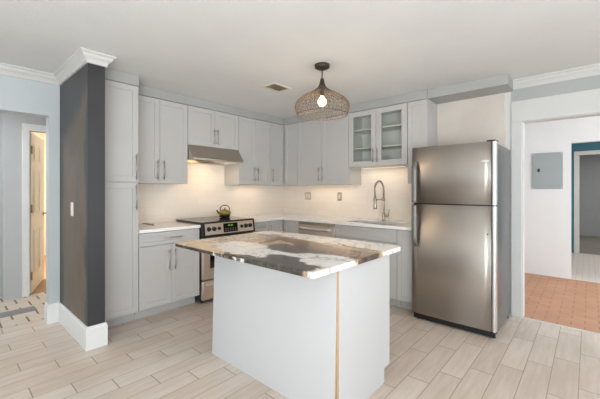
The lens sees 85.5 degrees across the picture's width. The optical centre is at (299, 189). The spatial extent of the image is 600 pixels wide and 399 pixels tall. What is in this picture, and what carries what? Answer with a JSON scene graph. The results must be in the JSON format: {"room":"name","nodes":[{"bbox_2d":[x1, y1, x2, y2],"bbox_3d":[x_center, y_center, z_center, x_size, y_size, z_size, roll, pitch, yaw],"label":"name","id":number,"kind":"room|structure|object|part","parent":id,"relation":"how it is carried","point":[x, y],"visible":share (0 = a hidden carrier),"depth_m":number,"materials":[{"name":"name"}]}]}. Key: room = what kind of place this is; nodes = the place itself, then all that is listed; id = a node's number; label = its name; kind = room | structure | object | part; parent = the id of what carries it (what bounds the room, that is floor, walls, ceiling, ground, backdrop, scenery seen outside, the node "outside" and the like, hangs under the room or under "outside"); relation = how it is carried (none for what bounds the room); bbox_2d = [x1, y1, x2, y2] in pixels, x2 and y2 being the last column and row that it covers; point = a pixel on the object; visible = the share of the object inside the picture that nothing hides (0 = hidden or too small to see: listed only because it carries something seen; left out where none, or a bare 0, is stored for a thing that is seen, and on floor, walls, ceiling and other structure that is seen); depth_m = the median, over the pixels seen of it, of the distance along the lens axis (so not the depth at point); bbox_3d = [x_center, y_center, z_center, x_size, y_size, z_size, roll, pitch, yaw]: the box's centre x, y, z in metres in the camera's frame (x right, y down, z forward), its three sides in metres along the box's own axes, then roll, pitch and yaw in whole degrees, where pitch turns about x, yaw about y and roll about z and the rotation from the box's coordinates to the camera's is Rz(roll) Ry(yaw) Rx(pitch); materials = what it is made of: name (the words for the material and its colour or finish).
{"room":"kitchen","nodes":[
{"label":"kitchen","id":0,"kind":"room"},
{"bbox_2d":[0,112,45,300],"bbox_3d":[-3.215,0.093,4.456,0.390,2.440,1.325,0,0,42],"label":"wall","id":1,"kind":"structure","parent":0,"point":[10,123],"depth_m":3.90,"materials":[{"name":"grey paint"}]},
{"bbox_2d":[22,123,45,296],"bbox_3d":[-3.067,0.251,4.312,0.022,2.125,0.963,0,0,42],"label":"door frame","id":2,"kind":"structure","parent":1,"relation":"attached to","point":[26,128],"depth_m":3.98,"materials":[{"name":"white paint"}]},
{"bbox_2d":[30,132,45,293],"bbox_3d":[-3.567,0.291,4.387,0.172,2.020,0.805,0,0,-29],"label":"door","id":3,"kind":"structure","parent":1,"relation":"in","point":[37,213],"depth_m":4.32,"materials":[{"name":"paint"}]},
{"bbox_2d":[32,132,45,255],"bbox_3d":[-4.000,0.093,5.642,2.920,2.440,2.900,0,0,42],"label":"wall","id":4,"kind":"structure","parent":0,"point":[42,136],"depth_m":6.46,"materials":[{"name":"paint"}]},
{"bbox_2d":[60,63,104,326],"bbox_3d":[-2.071,0.093,3.037,1.006,2.440,0.128,0,0,42],"label":"wall","id":5,"kind":"structure","parent":0,"point":[82,96],"depth_m":2.75,"materials":[{"name":"grey paint"}]},
{"bbox_2d":[44,302,107,350],"bbox_3d":[-2.091,1.218,3.004,1.042,0.190,0.188,0,0,36],"label":"baseboard","id":6,"kind":"structure","parent":5,"relation":"attached to","point":[95,336],"depth_m":2.79,"materials":[{"name":"white paint"}]},
{"bbox_2d":[0,74,282,303],"bbox_3d":[-2.656,0.093,3.047,0.120,2.440,7.215,0,0,42],"label":"wall","id":7,"kind":"structure","parent":0,"point":[205,192],"depth_m":3.88,"materials":[{"name":"paint"}]},
{"bbox_2d":[0,47,115,85],"bbox_3d":[-3.252,-1.083,1.572,0.952,0.088,4.019,0,0,42],"label":"trim","id":8,"kind":"structure","parent":7,"relation":"attached to","point":[81,57],"depth_m":2.92,"materials":[{"name":"paint"}]},
{"bbox_2d":[138,95,187,183],"bbox_3d":[-1.691,-0.546,3.754,0.376,0.952,0.680,0,0,42],"label":"upper cabinet","id":9,"kind":"object","parent":7,"relation":"attached to","point":[162,124],"visible":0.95,"depth_m":3.66,"materials":[{"name":"grey paint"}]},
{"bbox_3d":[-1.700,-0.545,3.534,0.020,0.947,0.337,0,0,42],"label":"door","id":10,"kind":"part","parent":9,"relation":"part of","materials":[{"name":"grey paint"}]},
{"bbox_3d":[-1.474,-0.545,3.787,0.020,0.947,0.337,0,0,42],"label":"door","id":11,"kind":"part","parent":9,"relation":"part of","materials":[{"name":"grey paint"}]},
{"bbox_2d":[188,105,238,149],"bbox_3d":[-1.211,-0.783,4.293,0.376,0.477,0.757,0,0,42],"label":"upper cabinet","id":12,"kind":"object","parent":7,"relation":"attached to","point":[206,128],"visible":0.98,"depth_m":4.17,"materials":[{"name":"grey paint"}]},
{"bbox_3d":[-1.232,-0.782,4.059,0.020,0.472,0.376,0,0,42],"label":"door","id":13,"kind":"part","parent":12,"relation":"part of","materials":[{"name":"grey paint"}]},
{"bbox_3d":[-0.980,-0.782,4.341,0.020,0.472,0.376,0,0,42],"label":"door","id":14,"kind":"part","parent":12,"relation":"part of","materials":[{"name":"grey paint"}]},
{"bbox_2d":[188,145,243,164],"bbox_3d":[-1.183,-0.452,4.269,0.447,0.180,0.755,0,0,42],"label":"range hood","id":15,"kind":"object","parent":7,"relation":"attached to","point":[196,154],"visible":0.91,"depth_m":4.17,"materials":[{"name":"silver metal"}]},
{"bbox_2d":[224,116,269,184],"bbox_3d":[-0.760,-0.546,4.799,0.376,0.952,0.590,0,0,42],"label":"upper cabinet","id":16,"kind":"object","parent":7,"relation":"attached to","point":[254,135],"visible":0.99,"depth_m":4.66,"materials":[{"name":"grey paint"}]},
{"bbox_3d":[-0.753,-0.545,4.596,0.020,0.947,0.292,0,0,42],"label":"door","id":17,"kind":"part","parent":16,"relation":"part of","materials":[{"name":"grey paint"}]},
{"bbox_3d":[-0.557,-0.545,4.816,0.020,0.947,0.292,0,0,42],"label":"door","id":18,"kind":"part","parent":16,"relation":"part of","materials":[{"name":"grey paint"}]},
{"bbox_2d":[270,123,297,185],"bbox_3d":[-0.261,-0.546,5.167,0.630,0.952,0.618,0,0,42],"label":"upper cabinet","id":19,"kind":"object","parent":7,"relation":"attached to","point":[283,138],"visible":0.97,"depth_m":5.04,"materials":[{"name":"grey paint"}]},
{"bbox_3d":[-0.361,-0.545,5.036,0.020,0.947,0.285,0,0,42],"label":"door","id":20,"kind":"part","parent":19,"relation":"part of","materials":[{"name":"grey paint"}]},
{"bbox_3d":[-0.133,-0.545,5.041,0.267,0.947,0.020,0,0,42],"label":"door","id":21,"kind":"part","parent":19,"relation":"part of","materials":[{"name":"grey paint"}]},
{"bbox_2d":[0,0,599,117],"bbox_3d":[1.224,-1.177,5.205,11.300,0.100,15.600,0,0,42],"label":"ceiling","id":22,"kind":"structure","parent":0,"point":[217,51],"depth_m":2.45,"materials":[{"name":"white paint"}]},
{"bbox_2d":[105,68,283,124],"bbox_3d":[-1.172,-1.075,4.148,0.626,0.103,2.678,0,0,42],"label":"fascia","id":23,"kind":"object","parent":22,"relation":"attached to","point":[110,74],"visible":0.39,"depth_m":3.85,"materials":[{"name":"grey paint"}]},
{"bbox_2d":[261,82,291,92],"bbox_3d":[-0.258,-1.122,3.566,0.210,0.010,0.270,0,0,42],"label":"ceiling vent","id":24,"kind":"object","parent":22,"relation":"in","point":[276,87],"visible":1,"depth_m":3.57,"materials":[{"name":"metal"}]},
{"bbox_2d":[295,62,349,120],"bbox_3d":[0.200,-0.883,2.930,0.494,0.488,0.493,0,0,-33],"label":"pendant lamp","id":25,"kind":"object","parent":22,"relation":"hanging from","point":[321,66],"visible":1,"depth_m":2.90,"materials":[{"name":"brown wicker"}]},
{"bbox_3d":[0.200,-0.801,2.930,0.074,0.092,0.074,0,0,42],"label":"bulb","id":26,"kind":"part","parent":25,"relation":"part of","materials":[{"name":"white glass"}]},
{"bbox_3d":[0.200,-0.800,2.930,0.494,0.248,0.494,0,0,42],"label":"lamp shade","id":27,"kind":"part","parent":25,"relation":"part of","materials":[{"name":"wicker"}]},
{"bbox_2d":[284,89,432,124],"bbox_3d":[0.565,-1.075,4.620,2.591,0.103,0.336,0,0,42],"label":"fascia","id":28,"kind":"object","parent":22,"relation":"attached to","point":[423,94],"visible":0.34,"depth_m":4.10,"materials":[{"name":"grey paint"}]},
{"bbox_2d":[428,73,513,103],"bbox_3d":[1.827,-1.075,3.508,0.771,0.103,0.318,0,0,42],"label":"soffit","id":29,"kind":"structure","parent":22,"relation":"attached to","point":[503,83],"depth_m":3.41,"materials":[{"name":"grey paint"}]},
{"bbox_2d":[0,255,599,398],"bbox_3d":[-1.606,1.363,2.031,11.300,0.100,7.095,0,0,42],"label":"floor","id":30,"kind":"structure","parent":0,"point":[167,354],"depth_m":2.48,"materials":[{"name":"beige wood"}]},
{"bbox_2d":[0,306,36,317],"bbox_3d":[-3.341,1.311,3.135,0.180,0.004,1.235,0,0,42],"label":"floor strip","id":31,"kind":"object","parent":30,"relation":"on","point":[32,308],"visible":1,"depth_m":3.48,"materials":[{"name":"grey stone"}]},
{"bbox_2d":[105,79,137,326],"bbox_3d":[-1.934,0.145,3.271,0.656,2.335,0.358,0,0,42],"label":"pantry cabinet","id":32,"kind":"object","parent":30,"relation":"on","point":[121,99],"visible":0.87,"depth_m":3.10,"materials":[{"name":"grey paint"}]},
{"bbox_3d":[-1.725,-0.548,3.084,0.020,0.941,0.355,0,0,42],"label":"door","id":33,"kind":"part","parent":32,"relation":"part of","materials":[{"name":"grey paint"}]},
{"bbox_3d":[-1.725,0.569,3.084,0.020,1.275,0.355,0,0,42],"label":"door","id":34,"kind":"part","parent":32,"relation":"part of","materials":[{"name":"grey paint"}]},
{"bbox_2d":[134,228,198,318],"bbox_3d":[-1.590,0.874,3.657,0.654,0.878,0.670,0,0,42],"label":"base cabinet","id":35,"kind":"object","parent":30,"relation":"on","point":[168,274],"visible":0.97,"depth_m":3.42,"materials":[{"name":"grey paint"}]},
{"bbox_3d":[-1.492,0.892,3.345,0.020,0.628,0.332,0,0,42],"label":"door","id":36,"kind":"part","parent":35,"relation":"part of","materials":[{"name":"grey paint"}]},
{"bbox_3d":[-1.381,0.505,3.470,0.020,0.128,0.667,0,0,42],"label":"drawer","id":37,"kind":"part","parent":35,"relation":"part of","materials":[{"name":"grey paint"}]},
{"bbox_2d":[138,221,200,233],"bbox_3d":[-1.596,0.417,3.663,0.641,0.032,0.671,0,0,42],"label":"countertop","id":38,"kind":"structure","parent":35,"relation":"on","point":[172,225],"depth_m":3.53,"materials":[{"name":"white stone"}]},
{"bbox_3d":[-1.381,0.738,3.428,0.038,0.220,0.010,0,0,42],"label":"handle","id":39,"kind":"part","parent":35,"relation":"part of","materials":[{"name":"silver metal"}]},
{"bbox_3d":[-1.270,0.892,3.595,0.020,0.628,0.332,0,0,42],"label":"door","id":40,"kind":"part","parent":35,"relation":"part of","materials":[{"name":"grey paint"}]},
{"bbox_2d":[176,216,254,302],"bbox_3d":[-1.068,0.843,4.158,0.683,0.941,0.761,0,0,42],"label":"range","id":41,"kind":"object","parent":30,"relation":"on","point":[216,226],"visible":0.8,"depth_m":3.79,"materials":[{"name":"silver metal"}]},
{"bbox_3d":[-0.872,1.159,3.983,0.043,0.217,0.749,0,0,42],"label":"storage drawer","id":42,"kind":"part","parent":41,"relation":"part of","materials":[{"name":"metal"}]},
{"bbox_2d":[176,216,253,224],"bbox_3d":[-1.091,0.390,4.179,0.620,0.036,0.761,0,0,42],"label":"cooktop","id":43,"kind":"object","parent":41,"relation":"in","point":[216,220],"depth_m":4.05,"materials":[{"name":"black glass"}]},
{"bbox_2d":[216,205,230,216],"bbox_3d":[-1.020,0.288,4.387,0.164,0.168,0.171,0,0,42],"label":"kettle","id":44,"kind":"object","parent":41,"relation":"on","point":[222,213],"visible":1,"depth_m":4.34,"materials":[{"name":"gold metal"}]},
{"bbox_3d":[-0.872,0.798,3.983,0.043,0.480,0.749,0,0,42],"label":"oven door","id":45,"kind":"part","parent":41,"relation":"part of","materials":[{"name":"metal"}]},
{"bbox_3d":[-0.867,0.462,3.979,0.076,0.166,0.761,0,0,42],"label":"control panel","id":46,"kind":"part","parent":41,"relation":"part of","materials":[{"name":"silver metal"}]},
{"bbox_3d":[-0.848,0.459,3.962,0.023,0.128,0.705,0,0,42],"label":"fascia plate","id":47,"kind":"part","parent":41,"relation":"part of","materials":[{"name":"metal"}]},
{"bbox_2d":[253,221,267,232],"bbox_3d":[-0.756,0.874,4.592,0.654,0.878,0.290,0,0,42],"label":"base cabinet","id":48,"kind":"object","parent":30,"relation":"on","point":[259,226],"visible":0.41,"depth_m":4.41,"materials":[{"name":"grey paint"}]},
{"bbox_2d":[268,220,298,232],"bbox_3d":[-0.261,0.874,4.953,0.914,0.878,0.902,0,0,42],"label":"base cabinet","id":49,"kind":"object","parent":30,"relation":"on","point":[291,226],"visible":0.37,"depth_m":4.63,"materials":[{"name":"grey paint"}]},
{"bbox_3d":[-0.354,0.824,4.623,0.020,0.765,0.282,0,0,42],"label":"door","id":50,"kind":"part","parent":49,"relation":"part of","materials":[{"name":"grey paint"}]},
{"bbox_3d":[-0.125,0.824,4.625,0.272,0.765,0.020,0,0,42],"label":"door","id":51,"kind":"part","parent":49,"relation":"part of","materials":[{"name":"grey paint"}]},
{"bbox_2d":[236,213,410,230],"bbox_3d":[0.266,0.417,4.300,2.573,0.032,1.215,0,0,42],"label":"countertop","id":52,"kind":"structure","parent":49,"relation":"on","point":[393,224],"depth_m":4.36,"materials":[{"name":"white stone"}]},
{"bbox_2d":[230,211,282,216],"bbox_3d":[-0.694,0.387,5.147,0.012,0.028,1.202,0,0,42],"label":"upstand","id":53,"kind":"object","parent":52,"relation":"on","point":[280,211],"visible":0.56,"depth_m":5.15,"materials":[{"name":"white stone"}]},
{"bbox_2d":[283,211,410,220],"bbox_3d":[0.666,0.387,4.749,2.573,0.028,0.012,0,0,42],"label":"upstand","id":54,"kind":"object","parent":52,"relation":"on","point":[366,217],"visible":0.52,"depth_m":4.69,"materials":[{"name":"white stone"}]},
{"bbox_2d":[373,180,389,220],"bbox_3d":[1.027,0.140,4.069,0.119,0.521,0.277,0,0,42],"label":"kitchen faucet","id":55,"kind":"object","parent":52,"relation":"on","point":[375,199],"visible":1,"depth_m":4.12,"materials":[{"name":"silver metal"}]},
{"bbox_2d":[212,255,388,398],"bbox_3d":[-0.028,0.876,2.445,1.215,0.873,0.672,0,0,42],"label":"base cabinet","id":56,"kind":"object","parent":30,"relation":"on","point":[327,336],"visible":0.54,"depth_m":2.06,"materials":[{"name":"white laminate"}]},
{"bbox_2d":[175,230,400,278],"bbox_3d":[-0.110,0.423,2.424,1.380,0.032,1.017,0,0,42],"label":"countertop","id":57,"kind":"structure","parent":56,"relation":"on","point":[304,255],"depth_m":2.17,"materials":[{"name":"stone"}]},
{"bbox_3d":[0.415,0.876,2.041,0.016,0.873,0.610,0,0,42],"label":"panel","id":58,"kind":"part","parent":56,"relation":"part of","materials":[{"name":"white laminate"}]},
{"bbox_2d":[298,221,335,237],"bbox_3d":[0.384,0.877,4.515,0.620,0.872,0.668,0,0,42],"label":"dishwasher","id":59,"kind":"object","parent":30,"relation":"on","point":[309,228],"visible":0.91,"depth_m":4.28,"materials":[{"name":"silver metal"}]},
{"bbox_3d":[0.185,0.523,4.291,0.532,0.048,0.070,0,0,42],"label":"handle","id":60,"kind":"part","parent":59,"relation":"part of","materials":[{"name":"metal"}]},
{"bbox_3d":[0.217,0.459,4.327,0.618,0.031,0.030,0,0,42],"label":"control panel","id":61,"kind":"part","parent":59,"relation":"part of","materials":[{"name":"silver metal"}]},
{"bbox_2d":[335,224,400,306],"bbox_3d":[0.939,0.874,4.040,0.828,0.878,0.638,0,0,42],"label":"base cabinet","id":62,"kind":"object","parent":30,"relation":"on","point":[359,233],"visible":0.29,"depth_m":3.69,"materials":[{"name":"grey paint"}]},
{"bbox_3d":[0.604,0.901,3.976,0.411,0.611,0.020,0,0,42],"label":"door","id":63,"kind":"part","parent":62,"relation":"part of","materials":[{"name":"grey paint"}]},
{"bbox_3d":[0.759,0.513,3.838,0.825,0.143,0.020,0,0,42],"label":"drawer","id":64,"kind":"part","parent":62,"relation":"part of","materials":[{"name":"grey paint"}]},
{"bbox_3d":[0.913,0.901,3.700,0.411,0.611,0.020,0,0,42],"label":"door","id":65,"kind":"part","parent":62,"relation":"part of","materials":[{"name":"grey paint"}]},
{"bbox_2d":[397,230,411,309],"bbox_3d":[1.341,0.874,3.720,0.192,0.878,0.620,0,0,42],"label":"base cabinet","id":66,"kind":"object","parent":30,"relation":"on","point":[404,239],"visible":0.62,"depth_m":3.50,"materials":[{"name":"grey paint"}]},
{"bbox_2d":[411,139,509,337],"bbox_3d":[1.644,0.437,3.316,0.752,1.752,0.772,0,0,42],"label":"refrigerator","id":67,"kind":"object","parent":30,"relation":"on","point":[460,193],"visible":1,"depth_m":3.03,"materials":[{"name":"silver metal"}]},
{"bbox_3d":[1.160,-0.080,3.274,0.052,0.415,0.066,0,0,42],"label":"handle","id":68,"kind":"part","parent":67,"relation":"part of","materials":[{"name":"silver metal"}]},
{"bbox_3d":[1.160,0.360,3.274,0.052,0.415,0.066,0,0,42],"label":"handle","id":69,"kind":"part","parent":67,"relation":"part of","materials":[{"name":"silver metal"}]},
{"bbox_3d":[1.431,-0.145,3.102,0.718,0.560,0.070,0,0,42],"label":"freezer door","id":70,"kind":"part","parent":67,"relation":"part of","materials":[{"name":"silver metal"}]},
{"bbox_3d":[1.431,0.697,3.102,0.718,1.100,0.070,0,0,42],"label":"door","id":71,"kind":"part","parent":67,"relation":"part of","materials":[{"name":"silver metal"}]},
{"bbox_3d":[1.713,-0.145,2.853,0.034,0.560,0.066,0,0,42],"label":"edge trim","id":72,"kind":"part","parent":67,"relation":"part of","materials":[{"name":"metal"}]},
{"bbox_3d":[1.713,0.697,2.853,0.034,1.100,0.066,0,0,42],"label":"edge trim","id":73,"kind":"part","parent":67,"relation":"part of","materials":[{"name":"metal"}]},
{"bbox_2d":[283,92,592,314],"bbox_3d":[2.381,0.093,3.310,7.050,2.440,0.120,0,0,42],"label":"wall","id":74,"kind":"structure","parent":0,"point":[479,119],"depth_m":4.20,"materials":[{"name":"paint"}]},
{"bbox_2d":[305,192,310,199],"bbox_3d":[0.127,0.101,5.230,0.118,0.124,0.011,0,0,42],"label":"wall outlet","id":75,"kind":"object","parent":74,"relation":"attached to","point":[307,194],"visible":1,"depth_m":5.23,"materials":[{"name":"white plastic"}]},
{"bbox_2d":[298,114,360,184],"bbox_3d":[0.402,-0.546,4.746,0.915,0.952,0.366,0,0,42],"label":"upper cabinet","id":76,"kind":"object","parent":74,"relation":"attached to","point":[323,146],"visible":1,"depth_m":4.59,"materials":[{"name":"grey paint"}]},
{"bbox_3d":[0.141,-0.545,4.797,0.454,0.947,0.020,0,0,42],"label":"door","id":77,"kind":"part","parent":76,"relation":"part of","materials":[{"name":"grey paint"}]},
{"bbox_2d":[308,185,352,185],"bbox_3d":[0.433,-0.062,4.785,0.800,0.014,0.050,0,0,42],"label":"light","id":78,"kind":"object","parent":76,"relation":"attached to","point":[308,185],"visible":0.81,"depth_m":4.74,"materials":[{"name":"plastic"}]},
{"bbox_3d":[0.483,-0.545,4.492,0.454,0.947,0.020,0,0,42],"label":"door","id":79,"kind":"part","parent":76,"relation":"part of","materials":[{"name":"grey paint"}]},
{"bbox_2d":[337,192,341,200],"bbox_3d":[0.587,0.101,4.821,0.072,0.124,0.011,0,0,42],"label":"wall outlet","id":80,"kind":"object","parent":74,"relation":"attached to","point":[339,194],"visible":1,"depth_m":4.82,"materials":[{"name":"white plastic"}]},
{"bbox_2d":[349,103,407,168],"bbox_3d":[1.048,-0.660,4.170,0.808,0.723,0.366,0,0,42],"label":"upper cabinet","id":81,"kind":"object","parent":74,"relation":"attached to","point":[378,137],"visible":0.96,"depth_m":4.20,"materials":[{"name":"grey paint"}]},
{"bbox_3d":[0.807,-0.659,4.203,0.401,0.718,0.020,0,0,42],"label":"door","id":82,"kind":"part","parent":81,"relation":"part of","materials":[{"name":"grey paint"}]},
{"bbox_2d":[354,124,401,134],"bbox_3d":[1.074,-0.783,4.199,0.772,0.018,0.269,0,0,42],"label":"shelf","id":83,"kind":"object","parent":81,"relation":"attached to","point":[396,128],"depth_m":4.24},
{"bbox_2d":[354,144,401,151],"bbox_3d":[1.074,-0.543,4.199,0.772,0.018,0.269,0,0,42],"label":"shelf","id":84,"kind":"object","parent":81,"relation":"attached to","point":[395,147],"depth_m":4.22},
{"bbox_2d":[363,165,406,168],"bbox_3d":[1.083,-0.291,4.206,0.600,0.014,0.050,0,0,42],"label":"light","id":85,"kind":"object","parent":81,"relation":"attached to","point":[404,165],"visible":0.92,"depth_m":4.17,"materials":[{"name":"plastic"}]},
{"bbox_3d":[1.109,-0.659,3.934,0.401,0.718,0.020,0,0,42],"label":"door","id":86,"kind":"part","parent":81,"relation":"part of","materials":[{"name":"grey paint"}]},
{"bbox_2d":[408,99,436,183],"bbox_3d":[1.451,-0.546,3.836,0.226,0.952,0.328,0,0,42],"label":"upper cabinet","id":87,"kind":"object","parent":74,"relation":"attached to","point":[422,114],"visible":0.71,"depth_m":3.73,"materials":[{"name":"grey paint"}]},
{"bbox_3d":[1.349,-0.545,3.721,0.223,0.947,0.020,0,0,42],"label":"door","id":88,"kind":"part","parent":87,"relation":"part of","materials":[{"name":"grey paint"}]},
{"bbox_2d":[511,88,599,317],"bbox_3d":[2.833,0.200,2.896,1.585,2.227,0.140,0,0,42],"label":"door frame","id":89,"kind":"structure","parent":74,"relation":"attached to","point":[573,105],"depth_m":3.32,"materials":[{"name":"paint"}]},
{"bbox_2d":[511,75,599,101],"bbox_3d":[3.543,-0.977,2.190,3.585,0.125,0.006,0,0,42],"label":"wall band","id":90,"kind":"object","parent":74,"relation":"attached to","point":[591,82],"visible":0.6,"depth_m":3.13,"materials":[{"name":"grey paint"}]},
{"bbox_2d":[513,63,599,89],"bbox_3d":[3.538,-1.083,2.154,3.585,0.088,0.066,0,0,42],"label":"trim","id":91,"kind":"structure","parent":74,"relation":"attached to","point":[594,69],"depth_m":3.10,"materials":[{"name":"paint"}]},
{"bbox_2d":[524,273,599,332],"bbox_3d":[3.952,1.363,3.306,4.700,0.100,2.205,0,0,42],"label":"floor","id":92,"kind":"structure","parent":0,"point":[572,303],"depth_m":3.81,"materials":[{"name":"orange tile"}]},
{"bbox_2d":[522,317,599,334],"bbox_3d":[2.808,1.310,2.860,1.413,0.006,0.024,0,0,42],"label":"floor strip","id":93,"kind":"object","parent":92,"relation":"on","point":[522,317],"visible":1,"depth_m":3.11,"materials":[{"name":"paint"}]},
{"bbox_2d":[525,116,599,278],"bbox_3d":[4.681,0.093,4.200,4.600,2.440,0.100,0,0,42],"label":"wall","id":94,"kind":"structure","parent":0,"point":[547,211],"depth_m":4.91,"materials":[{"name":"white paint"}]},
{"bbox_2d":[532,152,562,188],"bbox_3d":[3.759,-0.287,4.939,0.380,0.550,0.024,0,0,42],"label":"breaker panel","id":95,"kind":"object","parent":94,"relation":"attached to","point":[547,168],"visible":1,"depth_m":4.93,"materials":[{"name":"grey metal"}]},
{"bbox_3d":[3.749,-0.287,4.943,0.310,0.470,0.006,0,0,42],"label":"door","id":96,"kind":"part","parent":95,"relation":"part of","materials":[{"name":"grey metal"}]},
{"bbox_2d":[571,235,599,282],"bbox_3d":[6.781,1.363,6.481,4.700,0.100,6.300,0,0,42],"label":"floor","id":97,"kind":"structure","parent":0,"point":[584,267],"depth_m":5.93,"materials":[{"name":"tile"}]},
{"bbox_2d":[571,142,599,252],"bbox_3d":[6.424,0.093,6.156,4.600,2.440,0.100,0,0,42],"label":"wall","id":98,"kind":"structure","parent":0,"point":[589,146],"depth_m":6.75,"materials":[{"name":"paint"}]},
{"bbox_2d":[574,150,599,252],"bbox_3d":[6.115,0.262,6.414,1.065,2.103,0.127,0,0,42],"label":"door frame","id":99,"kind":"structure","parent":98,"relation":"attached to","point":[593,152],"depth_m":6.70,"materials":[{"name":"white paint"}]},
{"bbox_2d":[580,155,599,236],"bbox_3d":[8.790,0.093,8.810,4.600,2.440,0.150,0,0,42],"label":"wall","id":100,"kind":"structure","parent":0,"point":[589,164],"depth_m":9.20,"materials":[{"name":"grey paint"}]}
]}

